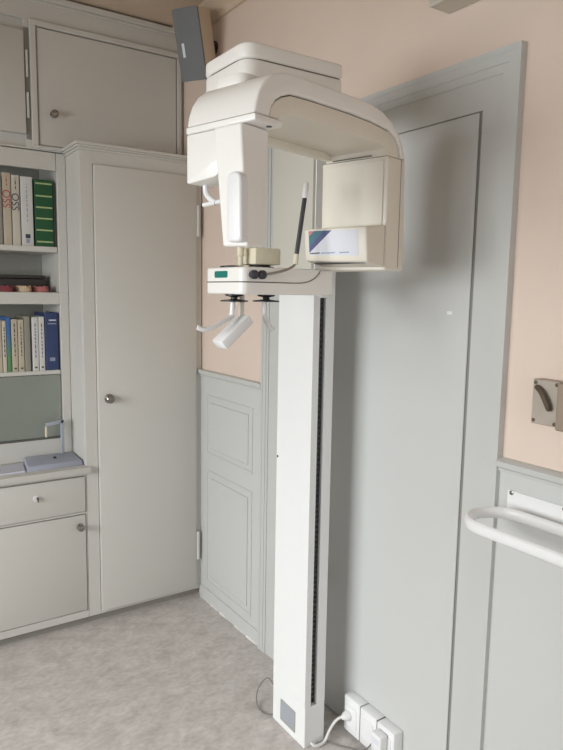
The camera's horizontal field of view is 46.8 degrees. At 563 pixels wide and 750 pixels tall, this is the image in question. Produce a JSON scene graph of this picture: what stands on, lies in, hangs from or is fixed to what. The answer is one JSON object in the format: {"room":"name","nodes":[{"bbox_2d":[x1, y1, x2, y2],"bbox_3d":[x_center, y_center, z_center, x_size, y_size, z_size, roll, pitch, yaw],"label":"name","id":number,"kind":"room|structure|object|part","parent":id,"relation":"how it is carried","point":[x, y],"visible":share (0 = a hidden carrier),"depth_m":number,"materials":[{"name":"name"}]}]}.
{"room":"radiology room","nodes":[
{"label":"radiology room","id":0,"kind":"room"},
{"bbox_2d":[68,0,204,26],"bbox_3d":[-0.785,-1.395,0.754,3.400,0.120,4.420,-4,9,-34],"label":"ceiling","id":1,"kind":"structure","parent":0,"point":[156,11],"depth_m":2.81,"materials":[{"name":"paint"}]},
{"bbox_2d":[0,592,368,749],"bbox_3d":[-0.831,1.417,1.113,3.400,0.120,4.420,-4,9,-34],"label":"floor","id":2,"kind":"structure","parent":0,"point":[174,674],"depth_m":2.46,"materials":[{"name":"plastic"}]},
{"bbox_2d":[0,474,88,644],"bbox_3d":[-1.358,0.774,2.825,0.888,0.705,0.554,-4,9,-34],"label":"base cabinet","id":3,"kind":"object","parent":2,"relation":"on","point":[44,585],"visible":0.98,"depth_m":2.77,"materials":[{"name":"white paint"}]},
{"bbox_3d":[-1.091,0.534,2.690,0.551,0.157,0.022,-4,9,-34],"label":"drawer","id":4,"kind":"part","parent":3,"relation":"part of","materials":[{"name":"white paint"}]},
{"bbox_3d":[-1.096,0.845,2.731,0.551,0.440,0.020,-4,9,-34],"label":"door","id":5,"kind":"part","parent":3,"relation":"part of","materials":[{"name":"white paint"}]},
{"bbox_2d":[0,462,90,485],"bbox_3d":[-1.349,0.408,2.790,0.905,0.029,0.538,-4,9,-34],"label":"countertop","id":6,"kind":"structure","parent":3,"relation":"on","point":[10,479],"depth_m":2.72,"materials":[{"name":"white paint"}]},
{"bbox_2d":[0,463,24,475],"bbox_3d":[-1.168,0.400,2.732,0.184,0.007,0.135,-4,9,-34],"label":"paper pad","id":7,"kind":"object","parent":6,"relation":"on","point":[12,468],"visible":1,"depth_m":2.73,"materials":[{"name":"white paper"}]},
{"bbox_2d":[0,146,71,464],"bbox_3d":[-1.406,-0.285,2.789,0.888,1.342,0.318,-4,9,-34],"label":"bookcase","id":8,"kind":"object","parent":6,"relation":"on","point":[29,400],"visible":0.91,"depth_m":2.88,"materials":[{"name":"white paint"}]},
{"bbox_2d":[0,176,2,243],"bbox_3d":[-1.233,-0.699,2.792,0.027,0.280,0.190,-4,9,-34],"label":"book","id":9,"kind":"object","parent":8,"relation":"on","point":[1,220],"visible":1,"depth_m":2.72,"materials":[{"name":"beige paper"}]},
{"bbox_2d":[0,320,2,372],"bbox_3d":[-1.258,-0.132,2.854,0.024,0.224,0.191,-4,9,-34],"label":"book","id":10,"kind":"object","parent":8,"relation":"on","point":[1,359],"visible":1,"depth_m":2.78,"materials":[{"name":"beige paper"}]},
{"bbox_2d":[1,320,6,372],"bbox_3d":[-1.240,-0.132,2.866,0.016,0.222,0.191,-4,9,-34],"label":"book","id":11,"kind":"object","parent":8,"relation":"on","point":[3,323],"visible":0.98,"depth_m":2.79,"materials":[{"name":"beige paper"}]},
{"bbox_2d":[0,172,11,244],"bbox_3d":[-1.206,-0.709,2.809,0.034,0.296,0.191,-4,9,-34],"label":"book","id":12,"kind":"object","parent":8,"relation":"on","point":[5,177],"visible":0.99,"depth_m":2.73,"materials":[{"name":"beige paper"}]},
{"bbox_2d":[0,316,11,371],"bbox_3d":[-1.225,-0.140,2.875,0.017,0.236,0.190,-4,9,-34],"label":"book","id":13,"kind":"object","parent":8,"relation":"on","point":[7,319],"visible":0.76,"depth_m":2.80,"materials":[{"name":"blue paper"}]},
{"bbox_2d":[0,285,13,291],"bbox_3d":[-1.191,-0.369,2.815,0.065,0.039,0.077,-4,9,-34],"label":"model","id":14,"kind":"object","parent":8,"relation":"on","point":[3,288],"visible":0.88,"depth_m":2.79},
{"bbox_2d":[10,318,18,371],"bbox_3d":[-1.206,-0.137,2.888,0.025,0.228,0.191,-4,9,-34],"label":"book","id":15,"kind":"object","parent":8,"relation":"on","point":[13,322],"visible":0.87,"depth_m":2.81,"materials":[{"name":"beige paper"}]},
{"bbox_2d":[10,175,20,244],"bbox_3d":[-1.176,-0.708,2.829,0.032,0.290,0.191,-4,9,-34],"label":"book","id":16,"kind":"object","parent":8,"relation":"on","point":[14,179],"visible":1,"depth_m":2.75,"materials":[{"name":"paper"}]},
{"bbox_2d":[13,318,24,371],"bbox_3d":[-1.183,-0.138,2.903,0.024,0.226,0.191,-4,9,-34],"label":"book","id":17,"kind":"object","parent":8,"relation":"on","point":[20,331],"visible":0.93,"depth_m":2.83,"materials":[{"name":"beige paper"}]},
{"bbox_3d":[-1.496,-0.288,2.914,0.818,1.314,0.012,-4,9,-34],"label":"panel","id":18,"kind":"part","parent":8,"relation":"part of","materials":[{"name":"paint"}]},
{"bbox_2d":[0,274,44,291],"bbox_3d":[-1.220,-0.408,2.934,0.276,0.086,0.104,-4,9,-34],"label":"case","id":19,"kind":"object","parent":8,"relation":"on","point":[21,280],"visible":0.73,"depth_m":2.91,"materials":[{"name":"black plastic"}]},
{"bbox_3d":[-1.219,-0.444,2.929,0.276,0.015,0.104,-4,9,-34],"label":"lid","id":20,"kind":"part","parent":19,"relation":"part of","materials":[{"name":"black plastic"}]},
{"bbox_2d":[14,315,30,370],"bbox_3d":[-1.162,-0.146,2.917,0.024,0.240,0.190,-4,9,-34],"label":"book","id":21,"kind":"object","parent":8,"relation":"on","point":[26,323],"visible":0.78,"depth_m":2.84,"materials":[{"name":"beige paper"}]},
{"bbox_2d":[15,285,31,291],"bbox_3d":[-1.130,-0.374,2.855,0.065,0.040,0.077,-4,9,-34],"label":"model","id":22,"kind":"object","parent":8,"relation":"on","point":[18,288],"visible":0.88,"depth_m":2.83},
{"bbox_2d":[19,176,33,245],"bbox_3d":[-1.139,-0.710,2.854,0.049,0.288,0.191,-4,9,-34],"label":"book","id":23,"kind":"object","parent":8,"relation":"on","point":[25,183],"visible":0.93,"depth_m":2.77,"materials":[{"name":"paper"}]},
{"bbox_3d":[-1.405,-0.543,2.752,0.816,0.024,0.295,-4,9,-34],"label":"shelf","id":24,"kind":"part","parent":8,"relation":"part of","materials":[{"name":"white paint"}]},
{"bbox_3d":[-1.414,-0.008,2.820,0.816,0.018,0.295,-4,9,-34],"label":"shelf","id":25,"kind":"part","parent":8,"relation":"part of","materials":[{"name":"white paint"}]},
{"bbox_3d":[-1.337,0.159,2.722,0.812,0.280,0.004,-4,9,-34],"label":"glass pane","id":26,"kind":"part","parent":8,"relation":"part of","materials":[{"name":"glass"}]},
{"bbox_3d":[-1.341,0.352,2.747,0.816,0.090,0.018,-4,9,-34],"label":"rail","id":27,"kind":"part","parent":8,"relation":"part of","materials":[{"name":"white paint"}]},
{"bbox_2d":[29,316,38,370],"bbox_3d":[-1.134,-0.146,2.935,0.027,0.236,0.191,-4,9,-34],"label":"book","id":28,"kind":"object","parent":8,"relation":"on","point":[34,344],"visible":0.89,"depth_m":2.86,"materials":[{"name":"paper"}]},
{"bbox_3d":[-1.389,-0.334,2.786,0.856,0.052,0.305,-4,9,-34],"label":"rail","id":29,"kind":"part","parent":8,"relation":"part of","materials":[{"name":"white paint"}]},
{"bbox_2d":[28,315,44,370],"bbox_3d":[-1.111,-0.149,2.950,0.024,0.238,0.191,-4,9,-34],"label":"book","id":30,"kind":"object","parent":8,"relation":"on","point":[41,340],"visible":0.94,"depth_m":2.87,"materials":[{"name":"paper"}]},
{"bbox_2d":[32,286,48,291],"bbox_3d":[-1.070,-0.378,2.895,0.065,0.040,0.077,-4,9,-34],"label":"model","id":31,"kind":"object","parent":8,"relation":"on","point":[35,288],"visible":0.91,"depth_m":2.87},
{"bbox_2d":[32,179,53,246],"bbox_3d":[-1.080,-0.711,2.893,0.078,0.283,0.191,-4,9,-34],"label":"book","id":32,"kind":"object","parent":8,"relation":"on","point":[42,190],"visible":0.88,"depth_m":2.81,"materials":[{"name":"green paper"}]},
{"bbox_2d":[34,311,58,369],"bbox_3d":[-1.075,-0.160,2.973,0.057,0.256,0.191,-4,9,-34],"label":"book","id":33,"kind":"object","parent":8,"relation":"on","point":[50,318],"visible":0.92,"depth_m":2.90,"materials":[{"name":"paper"}]},
{"bbox_2d":[53,184,56,246],"bbox_3d":[-1.043,-0.706,2.920,0.009,0.268,0.190,-4,9,-34],"label":"book","id":34,"kind":"object","parent":8,"relation":"on","point":[54,201],"visible":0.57,"depth_m":2.84,"materials":[{"name":"paper"}]},
{"bbox_2d":[24,419,82,471],"bbox_3d":[-1.008,0.300,2.834,0.232,0.185,0.162,-4,9,-34],"label":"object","id":35,"kind":"object","parent":6,"relation":"on","point":[63,459],"visible":1,"depth_m":2.83,"materials":[{"name":"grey plastic"}]},
{"bbox_3d":[-1.010,0.213,2.891,0.079,0.027,0.012,-4,9,-34],"label":"arm","id":36,"kind":"part","parent":35,"relation":"part of","materials":[{"name":"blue metal"}]},
{"bbox_3d":[-0.984,0.277,2.917,0.014,0.155,0.012,-4,9,-34],"label":"post","id":37,"kind":"part","parent":35,"relation":"part of","materials":[{"name":"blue metal"}]},
{"bbox_3d":[-0.871,0.664,2.823,0.031,0.031,0.036,-4,9,-34],"label":"knob","id":38,"kind":"part","parent":3,"relation":"part of","materials":[{"name":"silver metal"}]},
{"bbox_2d":[62,140,200,621],"bbox_3d":[-0.751,0.043,3.128,0.576,2.098,0.561,-4,9,-34],"label":"tall cabinet","id":39,"kind":"object","parent":2,"relation":"on","point":[133,215],"visible":0.9,"depth_m":2.90,"materials":[{"name":"white paint"}]},
{"bbox_3d":[-0.743,0.105,2.821,0.042,0.042,0.031,-4,9,-34],"label":"knob","id":40,"kind":"part","parent":39,"relation":"part of","materials":[{"name":"silver metal"}]},
{"bbox_3d":[-0.654,-0.966,2.878,0.576,0.030,0.218,-4,9,-34],"label":"crown moulding","id":41,"kind":"part","parent":39,"relation":"part of","materials":[{"name":"white paint"}]},
{"bbox_3d":[-0.604,0.082,2.949,0.469,1.952,0.032,-4,9,-34],"label":"door","id":42,"kind":"part","parent":39,"relation":"part of","materials":[{"name":"white paint"}]},
{"bbox_2d":[256,677,272,714],"bbox_3d":[-0.060,1.153,2.351,0.047,0.112,0.114,-4,9,-34],"label":"wire loop","id":43,"kind":"object","parent":2,"relation":"on","point":[266,677],"visible":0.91,"depth_m":2.37,"materials":[{"name":"grey plastic"}]},
{"bbox_2d":[187,42,404,747],"bbox_3d":[0.071,0.262,1.772,0.473,2.034,1.028,3,8,16],"label":"machine","id":44,"kind":"object","parent":2,"relation":"on","point":[338,206],"visible":1,"depth_m":1.59,"materials":[{"name":"white plastic"}]},
{"bbox_3d":[-0.131,-0.370,1.324,0.084,0.050,0.012,7,10,41],"label":"grip rod","id":45,"kind":"part","parent":44,"relation":"part of","materials":[{"name":"white plastic"}]},
{"bbox_3d":[-0.155,-0.141,1.559,0.112,0.074,0.019,-5,10,-40],"label":"temple rod","id":46,"kind":"part","parent":44,"relation":"part of","materials":[{"name":"white plastic"}]},
{"bbox_3d":[-0.099,-0.170,1.615,0.012,0.061,0.012,-4,9,-34],"label":"chin post","id":47,"kind":"part","parent":44,"relation":"part of","materials":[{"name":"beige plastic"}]},
{"bbox_3d":[-0.033,-0.149,1.651,0.036,0.078,0.012,-4,9,-34],"label":"temple rod","id":48,"kind":"part","parent":44,"relation":"part of","materials":[{"name":"white plastic"}]},
{"bbox_3d":[-0.022,-0.719,1.542,0.268,0.033,0.203,-4,9,-34],"label":"arm lid","id":49,"kind":"part","parent":44,"relation":"part of","materials":[{"name":"white plastic"}]},
{"bbox_3d":[-0.001,-0.250,1.530,0.088,0.035,0.007,-4,9,-33],"label":"positioning rod","id":50,"kind":"part","parent":44,"relation":"part of","materials":[{"name":"metal"}]},
{"bbox_3d":[0.021,1.164,2.221,0.002,0.075,0.087,-4,9,-34],"label":"vent frame","id":51,"kind":"part","parent":44,"relation":"part of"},
{"bbox_3d":[0.022,1.164,2.222,0.002,0.075,0.087,-4,9,-34],"label":"vent plate","id":52,"kind":"part","parent":44,"relation":"part of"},
{"bbox_3d":[0.056,-0.560,1.443,0.190,0.100,0.533,7,10,41],"label":"rotating arm","id":53,"kind":"part","parent":44,"relation":"part of","materials":[{"name":"white plastic"}]},
{"bbox_3d":[0.111,0.420,2.080,0.014,1.319,0.005,-4,9,-34],"label":"drive chain","id":54,"kind":"part","parent":44,"relation":"part of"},
{"bbox_3d":[0.176,-0.442,1.605,0.174,0.155,0.004,7,10,41],"label":"panel","id":55,"kind":"part","parent":44,"relation":"part of","materials":[{"name":"beige plastic"}]},
{"bbox_2d":[310,710,350,746],"bbox_3d":[0.162,1.185,2.176,0.144,0.097,0.035,-2,8,-24],"label":"power cable","id":56,"kind":"object","parent":2,"relation":"on","point":[346,715],"visible":1,"depth_m":2.18,"materials":[{"name":"white plastic"}]},
{"bbox_3d":[0.158,1.191,2.179,0.138,0.085,0.025,-3,8,-26],"label":"cord","id":57,"kind":"part","parent":56,"relation":"part of","materials":[{"name":"white plastic"}]},
{"bbox_2d":[327,740,370,749],"bbox_3d":[0.233,1.202,2.135,0.185,0.081,0.021,6,9,35],"label":"cable","id":58,"kind":"object","parent":2,"relation":"on","point":[327,740],"visible":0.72,"depth_m":2.16,"materials":[{"name":"grey plastic"}]},
{"bbox_2d":[183,0,562,592],"bbox_3d":[0.544,-0.081,1.831,0.150,2.715,4.420,-4,9,-34],"label":"wall","id":59,"kind":"structure","parent":0,"point":[378,45],"depth_m":1.70,"materials":[{"name":"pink paint"}]},
{"bbox_2d":[172,5,217,81],"bbox_3d":[-0.351,-1.381,2.734,0.118,0.288,0.229,4,8,22],"label":"loudspeaker","id":60,"kind":"object","parent":59,"relation":"attached to","point":[196,46],"visible":0.91,"depth_m":2.67,"materials":[{"name":"beige plastic"}]},
{"bbox_2d":[172,0,245,28],"bbox_3d":[0.567,-1.369,1.474,0.058,0.070,3.800,-4,9,-34],"label":"trim","id":61,"kind":"structure","parent":59,"relation":"attached to","point":[219,9],"depth_m":2.71,"materials":[{"name":"paint"}]},
{"bbox_2d":[197,369,260,390],"bbox_3d":[-0.233,0.019,2.851,0.026,0.036,0.560,-4,9,-34],"label":"trim","id":62,"kind":"structure","parent":59,"relation":"attached to","point":[242,382],"depth_m":2.82,"materials":[{"name":"grey paint"}]},
{"bbox_2d":[200,377,259,644],"bbox_3d":[-0.213,0.586,2.887,0.018,1.100,0.652,-4,9,-34],"label":"wall paneling","id":63,"kind":"structure","parent":59,"relation":"attached to","point":[230,413],"depth_m":2.90,"materials":[{"name":"grey paint"}]},
{"bbox_3d":[-0.245,0.749,2.951,0.005,0.560,0.417,-4,9,-34],"label":"wainscot panel","id":64,"kind":"part","parent":63,"relation":"part of","materials":[{"name":"grey paint"}]},
{"bbox_3d":[-0.237,0.255,2.889,0.005,0.285,0.417,-4,9,-34],"label":"wainscot panel","id":65,"kind":"part","parent":63,"relation":"part of","materials":[{"name":"grey paint"}]},
{"bbox_2d":[257,40,527,749],"bbox_3d":[0.243,0.181,2.155,0.022,2.102,1.152,-4,9,-34],"label":"door","id":66,"kind":"structure","parent":59,"relation":"in","point":[420,389],"depth_m":1.88,"materials":[{"name":"grey paint"}]},
{"bbox_2d":[344,691,402,749],"bbox_3d":[0.297,1.163,2.135,0.042,0.127,0.243,-4,9,-34],"label":"power outlet","id":67,"kind":"object","parent":66,"relation":"attached to","point":[365,718],"visible":0.91,"depth_m":2.13,"materials":[{"name":"white plastic"}]},
{"bbox_2d":[346,704,356,729],"bbox_3d":[0.235,1.154,2.191,0.002,0.073,0.052,-4,9,-34],"label":"socket","id":68,"kind":"object","parent":67,"relation":"attached to","point":[352,708],"depth_m":2.18,"materials":[{"name":"white plastic"}]},
{"bbox_2d":[362,718,372,743],"bbox_3d":[0.280,1.164,2.124,0.002,0.073,0.052,-4,9,-34],"label":"socket","id":69,"kind":"object","parent":67,"relation":"attached to","point":[367,723],"depth_m":2.12,"materials":[{"name":"white plastic"}]},
{"bbox_2d":[371,729,386,749],"bbox_3d":[0.308,1.157,2.050,0.032,0.060,0.045,-4,9,-34],"label":"plug adapter","id":70,"kind":"object","parent":67,"relation":"attached to","point":[378,738],"visible":1,"depth_m":2.04,"materials":[{"name":"white plastic"}]},
{"bbox_2d":[387,737,390,749],"bbox_3d":[0.326,1.173,2.057,0.002,0.073,0.052,-4,9,-34],"label":"socket","id":71,"kind":"object","parent":67,"relation":"attached to","point":[388,738],"depth_m":2.04,"materials":[{"name":"white plastic"}]},
{"bbox_2d":[429,0,478,13],"bbox_3d":[0.482,-1.010,1.556,0.149,0.134,0.348,-4,9,-34],"label":"wall lamp","id":72,"kind":"object","parent":59,"relation":"attached to","point":[447,6],"visible":1,"depth_m":1.69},
{"bbox_2d":[465,506,562,567],"bbox_3d":[0.637,0.371,1.396,0.210,0.040,0.537,-4,9,-34],"label":"towel rail","id":73,"kind":"object","parent":59,"relation":"attached to","point":[548,555],"visible":1,"depth_m":1.49,"materials":[{"name":"white plastic"}]},
{"bbox_2d":[483,471,562,749],"bbox_3d":[1.084,0.874,0.973,0.008,1.055,1.888,-4,9,-34],"label":"wall paneling","id":74,"kind":"structure","parent":59,"relation":"attached to","point":[524,709],"depth_m":1.64,"materials":[{"name":"grey paint"}]},
{"bbox_2d":[496,457,562,488],"bbox_3d":[1.085,0.337,0.898,0.028,0.035,1.888,-4,9,-34],"label":"trim","id":75,"kind":"structure","parent":59,"relation":"attached to","point":[548,476],"depth_m":1.59,"materials":[{"name":"grey paint"}]},
{"bbox_2d":[507,489,562,524],"bbox_3d":[0.635,0.336,1.579,0.007,0.065,0.208,-4,9,-34],"label":"wall strip","id":76,"kind":"object","parent":59,"relation":"attached to","point":[544,509],"visible":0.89,"depth_m":1.59,"materials":[{"name":"white plastic"}]},
{"bbox_2d":[531,378,562,431],"bbox_3d":[0.650,0.072,1.506,0.047,0.112,0.152,-4,9,-34],"label":"switch box","id":77,"kind":"object","parent":59,"relation":"attached to","point":[547,402],"visible":1,"depth_m":1.52,"materials":[{"name":"grey metal"}]},
{"bbox_3d":[0.615,0.054,1.534,0.018,0.059,0.051,-2,8,-23],"label":"lever","id":78,"kind":"part","parent":77,"relation":"part of","materials":[{"name":"brown metal"}]},
{"bbox_3d":[-1.993,-0.232,2.692,3.100,2.715,0.150,-4,9,-34],"label":"wall","id":79,"kind":"structure","parent":0,"visible":0},
{"bbox_2d":[0,0,182,154],"bbox_3d":[-1.147,-1.278,2.801,1.447,0.624,0.359,-4,9,-34],"label":"upper cabinet","id":80,"kind":"object","parent":79,"relation":"attached to","point":[70,71],"visible":0.77,"depth_m":2.82,"materials":[{"name":"white paint"}]},
{"bbox_3d":[-1.352,-1.194,2.514,0.678,0.408,0.032,-4,9,-34],"label":"door","id":81,"kind":"part","parent":80,"relation":"part of","materials":[{"name":"white paint"}]},
{"bbox_3d":[-0.961,-1.107,2.754,0.033,0.033,0.036,-4,9,-34],"label":"knob","id":82,"kind":"part","parent":80,"relation":"part of","materials":[{"name":"silver metal"}]},
{"bbox_3d":[-1.063,-1.553,2.647,1.447,0.036,0.024,-4,9,-34],"label":"cornice","id":83,"kind":"part","parent":80,"relation":"part of","materials":[{"name":"white paint"}]},
{"bbox_3d":[-0.760,-1.228,2.900,0.630,0.471,0.009,-4,9,-34],"label":"door","id":84,"kind":"part","parent":80,"relation":"part of","materials":[{"name":"white paint"}]}
]}

